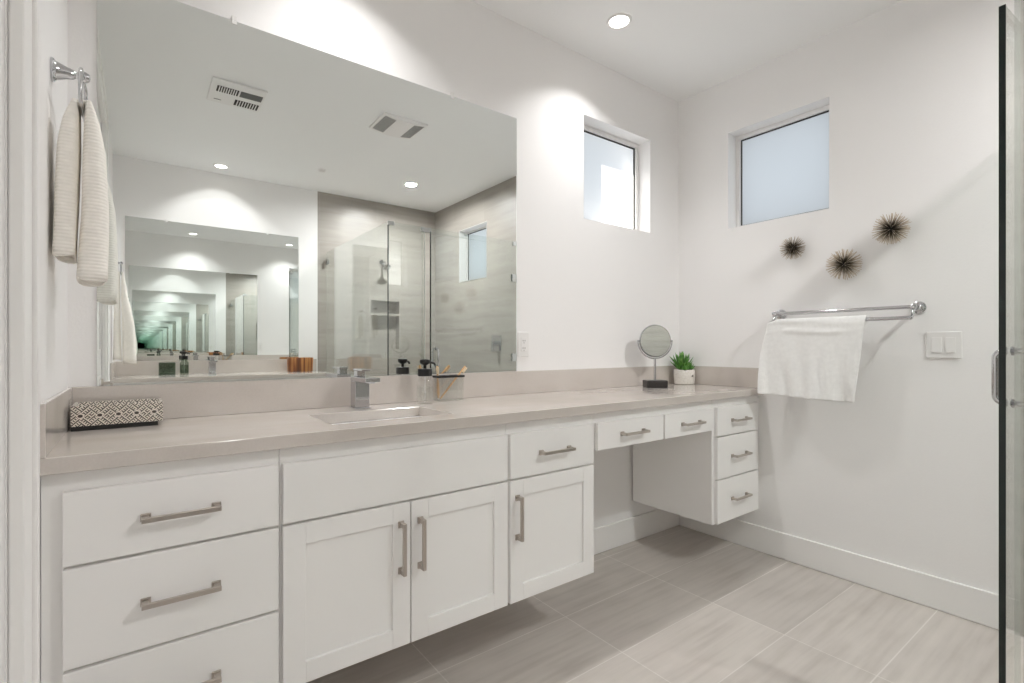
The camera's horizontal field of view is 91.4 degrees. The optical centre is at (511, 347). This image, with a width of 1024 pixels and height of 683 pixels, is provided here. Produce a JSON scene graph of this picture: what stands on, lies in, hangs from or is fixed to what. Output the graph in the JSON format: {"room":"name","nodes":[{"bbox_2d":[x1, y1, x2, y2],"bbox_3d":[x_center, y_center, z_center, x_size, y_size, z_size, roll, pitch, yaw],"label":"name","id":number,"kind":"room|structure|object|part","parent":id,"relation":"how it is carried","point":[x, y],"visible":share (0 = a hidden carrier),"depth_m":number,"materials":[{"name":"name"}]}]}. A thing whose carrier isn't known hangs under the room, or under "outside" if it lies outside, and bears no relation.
{"room":"bathroom","nodes":[
{"label":"bathroom","id":0,"kind":"room"},
{"bbox_2d":[4,0,67,682],"bbox_3d":[-0.400,-0.217,0.059,0.240,2.755,3.335,0,0,-37],"label":"wall","id":1,"kind":"structure","parent":0,"point":[53,13],"depth_m":1.13,"materials":[{"name":"white paint"}]},
{"bbox_2d":[0,0,3,682],"bbox_3d":[-0.526,-0.068,0.437,0.101,2.423,0.888,0,0,-37],"label":"door frame","id":2,"kind":"structure","parent":1,"relation":"in","point":[1,1],"depth_m":0.77,"materials":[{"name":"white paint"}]},
{"bbox_2d":[8,0,39,682],"bbox_3d":[-0.520,-0.115,0.442,0.026,2.530,1.090,0,0,-37],"label":"trim","id":3,"kind":"structure","parent":1,"relation":"attached to","point":[23,15],"depth_m":0.80,"materials":[{"name":"white paint"}]},
{"bbox_2d":[50,57,90,121],"bbox_3d":[-1.068,-0.630,1.212,0.071,0.120,0.158,0,0,-37],"label":"towel ring","id":4,"kind":"object","parent":1,"relation":"attached to","point":[58,71],"visible":0.92,"depth_m":1.19,"materials":[{"name":"silver metal"}]},
{"bbox_3d":[-1.068,-0.662,1.212,0.071,0.056,0.056,0,0,-37],"label":"post","id":5,"kind":"part","parent":4,"relation":"part of","materials":[{"name":"silver metal"}]},
{"bbox_2d":[52,98,108,286],"bbox_3d":[-1.052,-0.373,1.224,0.104,0.435,0.142,0,0,-37],"label":"hand towel","id":6,"kind":"object","parent":1,"relation":"attached to","point":[93,250],"visible":1,"depth_m":1.18,"materials":[{"name":"beige fabric"}]},
{"bbox_2d":[68,0,677,528],"bbox_3d":[-0.182,-0.223,2.455,3.461,2.745,0.240,0,0,-37],"label":"wall","id":7,"kind":"structure","parent":0,"point":[588,290],"depth_m":2.56,"materials":[{"name":"white paint"}]},
{"bbox_2d":[41,449,278,682],"bbox_3d":[-0.939,0.584,1.369,0.462,0.639,0.562,0,0,-37],"label":"vanity cabinet","id":8,"kind":"object","parent":7,"relation":"attached to","point":[164,572],"visible":0.97,"depth_m":1.16,"materials":[{"name":"white paint"}]},
{"bbox_3d":[-0.784,0.798,1.188,0.423,0.212,0.019,0,0,-37],"label":"drawer","id":9,"kind":"part","parent":8,"relation":"part of","materials":[{"name":"white paint"}]},
{"bbox_3d":[-0.784,0.578,1.188,0.423,0.212,0.019,0,0,-37],"label":"drawer","id":10,"kind":"part","parent":8,"relation":"part of","materials":[{"name":"white paint"}]},
{"bbox_3d":[-0.784,0.386,1.188,0.423,0.158,0.019,0,0,-37],"label":"drawer","id":11,"kind":"part","parent":8,"relation":"part of","materials":[{"name":"white paint"}]},
{"bbox_3d":[-0.768,0.578,1.166,0.159,0.018,0.034,0,0,-37],"label":"handle","id":12,"kind":"part","parent":8,"relation":"part of","materials":[{"name":"silver metal"}]},
{"bbox_3d":[-0.768,0.386,1.166,0.159,0.018,0.034,0,0,-37],"label":"handle","id":13,"kind":"part","parent":8,"relation":"part of","materials":[{"name":"silver metal"}]},
{"bbox_3d":[-0.768,0.797,1.166,0.159,0.018,0.034,0,0,-37],"label":"handle","id":14,"kind":"part","parent":8,"relation":"part of","materials":[{"name":"silver metal"}]},
{"bbox_2d":[40,366,763,475],"bbox_3d":[0.057,0.190,2.136,2.979,0.148,0.555,0,0,-37],"label":"countertop","id":15,"kind":"structure","parent":8,"relation":"on","point":[201,419],"depth_m":1.72,"materials":[{"name":"stone"}]},
{"bbox_2d":[71,398,162,431],"bbox_3d":[-1.148,0.194,1.462,0.205,0.068,0.127,0,0,-37],"label":"decorative box","id":16,"kind":"object","parent":15,"relation":"on","point":[95,415],"visible":1,"depth_m":1.42,"materials":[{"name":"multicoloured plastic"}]},
{"bbox_2d":[349,368,379,408],"bbox_3d":[-0.540,0.154,1.837,0.062,0.149,0.159,0,0,-37],"label":"sink faucet","id":17,"kind":"object","parent":15,"relation":"on","point":[360,383],"visible":1,"depth_m":1.85,"materials":[{"name":"silver metal"}]},
{"bbox_3d":[-0.573,0.097,1.881,0.032,0.022,0.032,0,0,-37],"label":"lever stem","id":18,"kind":"part","parent":17,"relation":"part of","materials":[{"name":"silver metal"}]},
{"bbox_3d":[-0.571,0.225,1.877,0.062,0.006,0.058,0,0,-37],"label":"plate","id":19,"kind":"part","parent":17,"relation":"part of","materials":[{"name":"silver metal"}]},
{"bbox_3d":[-0.558,0.083,1.861,0.036,0.007,0.090,0,0,-37],"label":"lever","id":20,"kind":"part","parent":17,"relation":"part of","materials":[{"name":"silver metal"}]},
{"bbox_3d":[-0.540,0.116,1.836,0.055,0.016,0.156,0,0,-37],"label":"spout","id":21,"kind":"part","parent":17,"relation":"part of","materials":[{"name":"silver metal"}]},
{"bbox_2d":[416,359,435,403],"bbox_3d":[-0.354,0.138,2.036,0.072,0.180,0.072,0,0,25],"label":"soap dispenser","id":22,"kind":"object","parent":15,"relation":"on","point":[424,371],"visible":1,"depth_m":2.02,"materials":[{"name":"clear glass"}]},
{"bbox_2d":[432,374,464,401],"bbox_3d":[-0.271,0.173,2.139,0.128,0.109,0.054,0,0,-37],"label":"toothbrush holder","id":23,"kind":"object","parent":15,"relation":"on","point":[457,375],"visible":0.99,"depth_m":2.13,"materials":[{"name":"clear glass"}]},
{"bbox_2d":[436,366,439,397],"bbox_3d":[-0.313,0.146,2.104,0.015,0.137,0.038,0,0,-6],"label":"toothbrush","id":24,"kind":"object","parent":23,"relation":"in","point":[437,367],"visible":1,"depth_m":2.11,"materials":[{"name":"brown wood"}]},
{"bbox_2d":[440,366,466,398],"bbox_3d":[-0.249,0.148,2.147,0.144,0.138,0.018,0,0,-45],"label":"toothbrush","id":25,"kind":"object","parent":23,"relation":"in","point":[464,368],"visible":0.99,"depth_m":2.15,"materials":[{"name":"brown wood"}]},
{"bbox_2d":[592,401,713,450],"bbox_3d":[0.535,0.342,2.472,0.864,0.154,0.562,0,0,-37],"label":"drawer unit","id":26,"kind":"object","parent":15,"relation":"attached to","point":[614,429],"visible":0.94,"depth_m":2.23,"materials":[{"name":"white paint"}]},
{"bbox_3d":[0.514,0.363,2.159,0.428,0.112,0.019,0,0,-37],"label":"drawer","id":27,"kind":"part","parent":26,"relation":"part of","materials":[{"name":"white paint"}]},
{"bbox_3d":[0.529,0.363,2.137,0.159,0.018,0.034,0,0,-37],"label":"handle","id":28,"kind":"part","parent":26,"relation":"part of","materials":[{"name":"silver metal"}]},
{"bbox_3d":[0.856,0.363,2.415,0.402,0.112,0.019,0,0,-37],"label":"drawer","id":29,"kind":"part","parent":26,"relation":"part of","materials":[{"name":"white paint"}]},
{"bbox_3d":[0.872,0.363,2.394,0.159,0.018,0.034,0,0,-37],"label":"handle","id":30,"kind":"part","parent":26,"relation":"part of","materials":[{"name":"silver metal"}]},
{"bbox_2d":[637,324,672,387],"bbox_3d":[0.819,0.048,2.861,0.210,0.360,0.084,0,0,-5],"label":"mirror","id":31,"kind":"object","parent":15,"relation":"on","point":[654,340],"visible":1,"depth_m":2.85,"materials":[{"name":"grey metal"}]},
{"bbox_3d":[0.820,-0.038,2.854,0.174,0.174,0.002,0,0,-5],"label":"glass","id":32,"kind":"part","parent":31,"relation":"part of","materials":[{"name":"silver mirror"}]},
{"bbox_2d":[670,352,694,384],"bbox_3d":[1.061,0.125,3.108,0.159,0.206,0.132,0,0,-37],"label":"potted succulent","id":33,"kind":"object","parent":15,"relation":"on","point":[684,374],"visible":1,"depth_m":3.07,"materials":[{"name":"green plant"}]},
{"bbox_2d":[97,0,516,385],"bbox_3d":[-0.612,-0.512,1.977,1.586,1.254,0.008,0,0,-37],"label":"wall mirror","id":34,"kind":"object","parent":7,"relation":"attached to","point":[280,208],"visible":1,"depth_m":1.81,"materials":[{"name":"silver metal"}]},
{"bbox_2d":[72,366,676,418],"bbox_3d":[-0.104,0.172,2.351,2.979,0.112,0.019,0,0,-37],"label":"backsplash","id":35,"kind":"structure","parent":7,"relation":"attached to","point":[199,399],"depth_m":1.91,"materials":[{"name":"stone"}]},
{"bbox_2d":[279,416,507,682],"bbox_3d":[-0.456,0.584,1.730,0.742,0.639,0.562,0,0,-37],"label":"vanity cabinet","id":36,"kind":"object","parent":7,"relation":"attached to","point":[386,544],"visible":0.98,"depth_m":1.49,"materials":[{"name":"white paint"}]},
{"bbox_3d":[-0.461,0.688,1.429,0.362,0.432,0.019,0,0,-37],"label":"door","id":37,"kind":"part","parent":36,"relation":"part of","materials":[{"name":"white paint"}]},
{"bbox_3d":[-0.464,0.688,1.432,0.252,0.322,0.009,0,0,-37],"label":"door panel","id":38,"kind":"part","parent":36,"relation":"part of","materials":[{"name":"white paint"}]},
{"bbox_3d":[-0.313,0.386,1.540,0.732,0.158,0.019,0,0,-37],"label":"false drawer","id":39,"kind":"part","parent":36,"relation":"part of","materials":[{"name":"white paint"}]},
{"bbox_3d":[-0.326,0.603,1.497,0.018,0.159,0.034,0,0,-37],"label":"handle","id":40,"kind":"part","parent":36,"relation":"part of","materials":[{"name":"silver metal"}]},
{"bbox_3d":[-0.275,0.603,1.535,0.018,0.159,0.034,0,0,-37],"label":"handle","id":41,"kind":"part","parent":36,"relation":"part of","materials":[{"name":"silver metal"}]},
{"bbox_3d":[-0.167,0.688,1.649,0.366,0.432,0.019,0,0,-37],"label":"door","id":42,"kind":"part","parent":36,"relation":"part of","materials":[{"name":"white paint"}]},
{"bbox_3d":[-0.169,0.688,1.653,0.256,0.322,0.009,0,0,-37],"label":"door panel","id":43,"kind":"part","parent":36,"relation":"part of","materials":[{"name":"white paint"}]},
{"bbox_2d":[517,332,528,356],"bbox_3d":[0.057,-0.015,2.478,0.070,0.123,0.010,0,0,-37],"label":"wall outlet","id":44,"kind":"object","parent":7,"relation":"attached to","point":[522,337],"visible":1,"depth_m":2.47,"materials":[{"name":"white plastic"}]},
{"bbox_2d":[521,337,526,350],"bbox_3d":[0.059,-0.015,2.475,0.036,0.069,0.003,0,0,-37],"label":"receptacle","id":45,"kind":"object","parent":44,"relation":"attached to","point":[523,339],"depth_m":2.47,"materials":[{"name":"grey plastic"}]},
{"bbox_2d":[505,414,593,603],"bbox_3d":[0.015,0.584,2.083,0.432,0.639,0.562,0,0,-37],"label":"vanity cabinet","id":46,"kind":"object","parent":7,"relation":"attached to","point":[550,480],"visible":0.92,"depth_m":1.87,"materials":[{"name":"white paint"}]},
{"bbox_3d":[0.029,0.603,1.762,0.018,0.159,0.034,0,0,-37],"label":"handle","id":47,"kind":"part","parent":46,"relation":"part of","materials":[{"name":"silver metal"}]},
{"bbox_3d":[0.156,0.386,1.891,0.418,0.158,0.019,0,0,-37],"label":"drawer","id":48,"kind":"part","parent":46,"relation":"part of","materials":[{"name":"white paint"}]},
{"bbox_3d":[0.154,0.688,1.894,0.308,0.322,0.009,0,0,-37],"label":"door panel","id":49,"kind":"part","parent":46,"relation":"part of","materials":[{"name":"white paint"}]},
{"bbox_3d":[0.172,0.386,1.870,0.159,0.018,0.034,0,0,-37],"label":"handle","id":50,"kind":"part","parent":46,"relation":"part of","materials":[{"name":"silver metal"}]},
{"bbox_2d":[584,125,638,229],"bbox_3d":[0.559,-0.991,2.991,0.571,0.568,0.040,0,0,-37],"label":"window","id":51,"kind":"structure","parent":7,"relation":"in","point":[611,163],"depth_m":3.02,"materials":[{"name":"white glass"}]},
{"bbox_2d":[594,509,678,554],"bbox_3d":[-0.106,1.078,2.354,2.979,0.142,0.014,0,0,-37],"label":"baseboard","id":52,"kind":"structure","parent":7,"relation":"attached to","point":[613,535],"depth_m":2.96,"materials":[{"name":"white paint"}]},
{"bbox_2d":[633,395,757,524],"bbox_3d":[1.071,0.586,2.873,0.471,0.642,0.562,0,0,-37],"label":"vanity cabinet","id":53,"kind":"object","parent":7,"relation":"attached to","point":[709,477],"visible":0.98,"depth_m":2.67,"materials":[{"name":"white paint"}]},
{"bbox_3d":[1.206,0.792,2.677,0.412,0.220,0.019,0,0,-37],"label":"drawer","id":54,"kind":"part","parent":53,"relation":"part of","materials":[{"name":"white paint"}]},
{"bbox_3d":[1.206,0.568,2.677,0.412,0.214,0.019,0,0,-37],"label":"drawer","id":55,"kind":"part","parent":53,"relation":"part of","materials":[{"name":"white paint"}]},
{"bbox_3d":[1.206,0.381,2.677,0.412,0.147,0.019,0,0,-37],"label":"drawer","id":56,"kind":"part","parent":53,"relation":"part of","materials":[{"name":"white paint"}]},
{"bbox_3d":[1.222,0.792,2.656,0.159,0.018,0.034,0,0,-37],"label":"handle","id":57,"kind":"part","parent":53,"relation":"part of","materials":[{"name":"silver metal"}]},
{"bbox_3d":[1.222,0.568,2.656,0.159,0.018,0.034,0,0,-37],"label":"handle","id":58,"kind":"part","parent":53,"relation":"part of","materials":[{"name":"silver metal"}]},
{"bbox_3d":[1.222,0.381,2.656,0.159,0.018,0.034,0,0,-37],"label":"handle","id":59,"kind":"part","parent":53,"relation":"part of","materials":[{"name":"silver metal"}]},
{"bbox_2d":[307,525,1013,682],"bbox_3d":[0.889,1.200,1.024,3.461,0.100,3.815,0,0,-37],"label":"floor","id":60,"kind":"structure","parent":0,"point":[677,604],"depth_m":2.01,"materials":[{"name":"tile"}]},
{"bbox_3d":[2.042,1.100,0.855,1.334,0.100,1.678,0,0,-37],"label":"shower curb","id":61,"kind":"object","parent":60,"relation":"on","visible":0},
{"bbox_2d":[991,4,1013,682],"bbox_3d":[1.721,0.054,1.616,0.931,1.968,0.105,0,0,-36],"label":"shower door","id":62,"kind":"structure","parent":61,"relation":"on","point":[998,359],"depth_m":1.36,"materials":[{"name":"clear glass"}]},
{"bbox_3d":[1.392,0.083,1.378,0.026,0.170,0.105,0,0,-37],"label":"pull handle","id":63,"kind":"part","parent":62,"relation":"part of","materials":[{"name":"silver metal"}]},
{"bbox_2d":[1014,0,1023,682],"bbox_3d":[1.241,0.033,1.197,0.318,2.033,0.018,0,0,-37],"label":"glass wall","id":64,"kind":"structure","parent":61,"relation":"on","point":[1018,4],"depth_m":1.12,"materials":[{"name":"clear glass"}]},
{"bbox_2d":[674,369,694,384],"bbox_3d":[1.074,0.182,3.117,0.127,0.091,0.127,0,0,-37],"label":"pot","id":65,"kind":"object","parent":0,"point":[681,376],"depth_m":3.07,"materials":[{"name":"white ceramic"}]},
{"bbox_2d":[470,0,902,101],"bbox_3d":[0.889,-1.645,1.024,3.461,0.100,3.815,0,0,-37],"label":"ceiling","id":66,"kind":"structure","parent":0,"point":[679,50],"depth_m":2.52,"materials":[{"name":"white paint"}]},
{"bbox_2d":[606,13,631,29],"bbox_3d":[0.523,-1.591,2.442,0.125,0.006,0.125,0,0,-37],"label":"recessed light","id":67,"kind":"object","parent":66,"relation":"in","point":[618,21],"visible":1,"depth_m":2.44,"materials":[{"name":"white plastic"}]},
{"bbox_2d":[678,0,1013,598],"bbox_3d":[1.705,-0.223,2.622,0.240,2.745,1.755,0,0,-37],"label":"wall","id":68,"kind":"structure","parent":0,"point":[905,473],"depth_m":2.36,"materials":[{"name":"white paint"}]},
{"bbox_2d":[736,105,828,226],"bbox_3d":[1.534,-0.991,2.825,0.040,0.568,0.542,0,0,-37],"label":"window","id":69,"kind":"structure","parent":68,"relation":"in","point":[782,168],"depth_m":2.82,"materials":[{"name":"white glass"}]},
{"bbox_2d":[779,236,805,259],"bbox_3d":[1.476,-0.527,2.640,0.104,0.121,0.125,0,0,-37],"label":"ornament","id":70,"kind":"object","parent":68,"relation":"attached to","point":[791,248],"visible":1,"depth_m":2.63,"materials":[{"name":"black metal"}]},
{"bbox_2d":[825,250,862,279],"bbox_3d":[1.612,-0.407,2.438,0.128,0.156,0.154,0,0,-37],"label":"ornament","id":71,"kind":"object","parent":68,"relation":"attached to","point":[843,265],"visible":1,"depth_m":2.43,"materials":[{"name":"black plastic"}]},
{"bbox_2d":[679,515,1013,634],"bbox_3d":[1.577,1.078,2.580,0.014,0.142,1.638,0,0,-37],"label":"baseboard","id":72,"kind":"structure","parent":68,"relation":"attached to","point":[980,606],"depth_m":2.38,"materials":[{"name":"white paint"}]},
{"bbox_2d":[770,301,926,321],"bbox_3d":[1.601,-0.164,2.454,0.126,0.088,0.657,0,0,-37],"label":"towel bar","id":73,"kind":"object","parent":68,"relation":"attached to","point":[918,307],"visible":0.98,"depth_m":2.30,"materials":[{"name":"silver metal"}]},
{"bbox_2d":[757,315,867,402],"bbox_3d":[1.488,0.055,2.503,0.080,0.409,0.488,0,0,-37],"label":"bath towel","id":74,"kind":"object","parent":73,"relation":"hanging from","point":[816,358],"visible":1,"depth_m":2.47,"materials":[{"name":"white fabric"}]},
{"bbox_2d":[872,212,910,244],"bbox_3d":[1.728,-0.545,2.287,0.122,0.144,0.149,0,0,-37],"label":"ornament","id":75,"kind":"object","parent":68,"relation":"attached to","point":[890,230],"visible":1,"depth_m":2.28,"materials":[{"name":"black plastic"}]},
{"bbox_2d":[926,331,961,358],"bbox_3d":[1.880,-0.011,2.178,0.011,0.116,0.123,0,0,-37],"label":"light switch","id":76,"kind":"object","parent":68,"relation":"attached to","point":[938,344],"visible":1,"depth_m":2.17,"materials":[{"name":"white plastic"}]},
{"bbox_3d":[1.864,-0.011,2.196,0.002,0.068,0.035,0,0,-37],"label":"rocker frame","id":77,"kind":"part","parent":76,"relation":"part of","materials":[{"name":"white plastic"}]}
]}

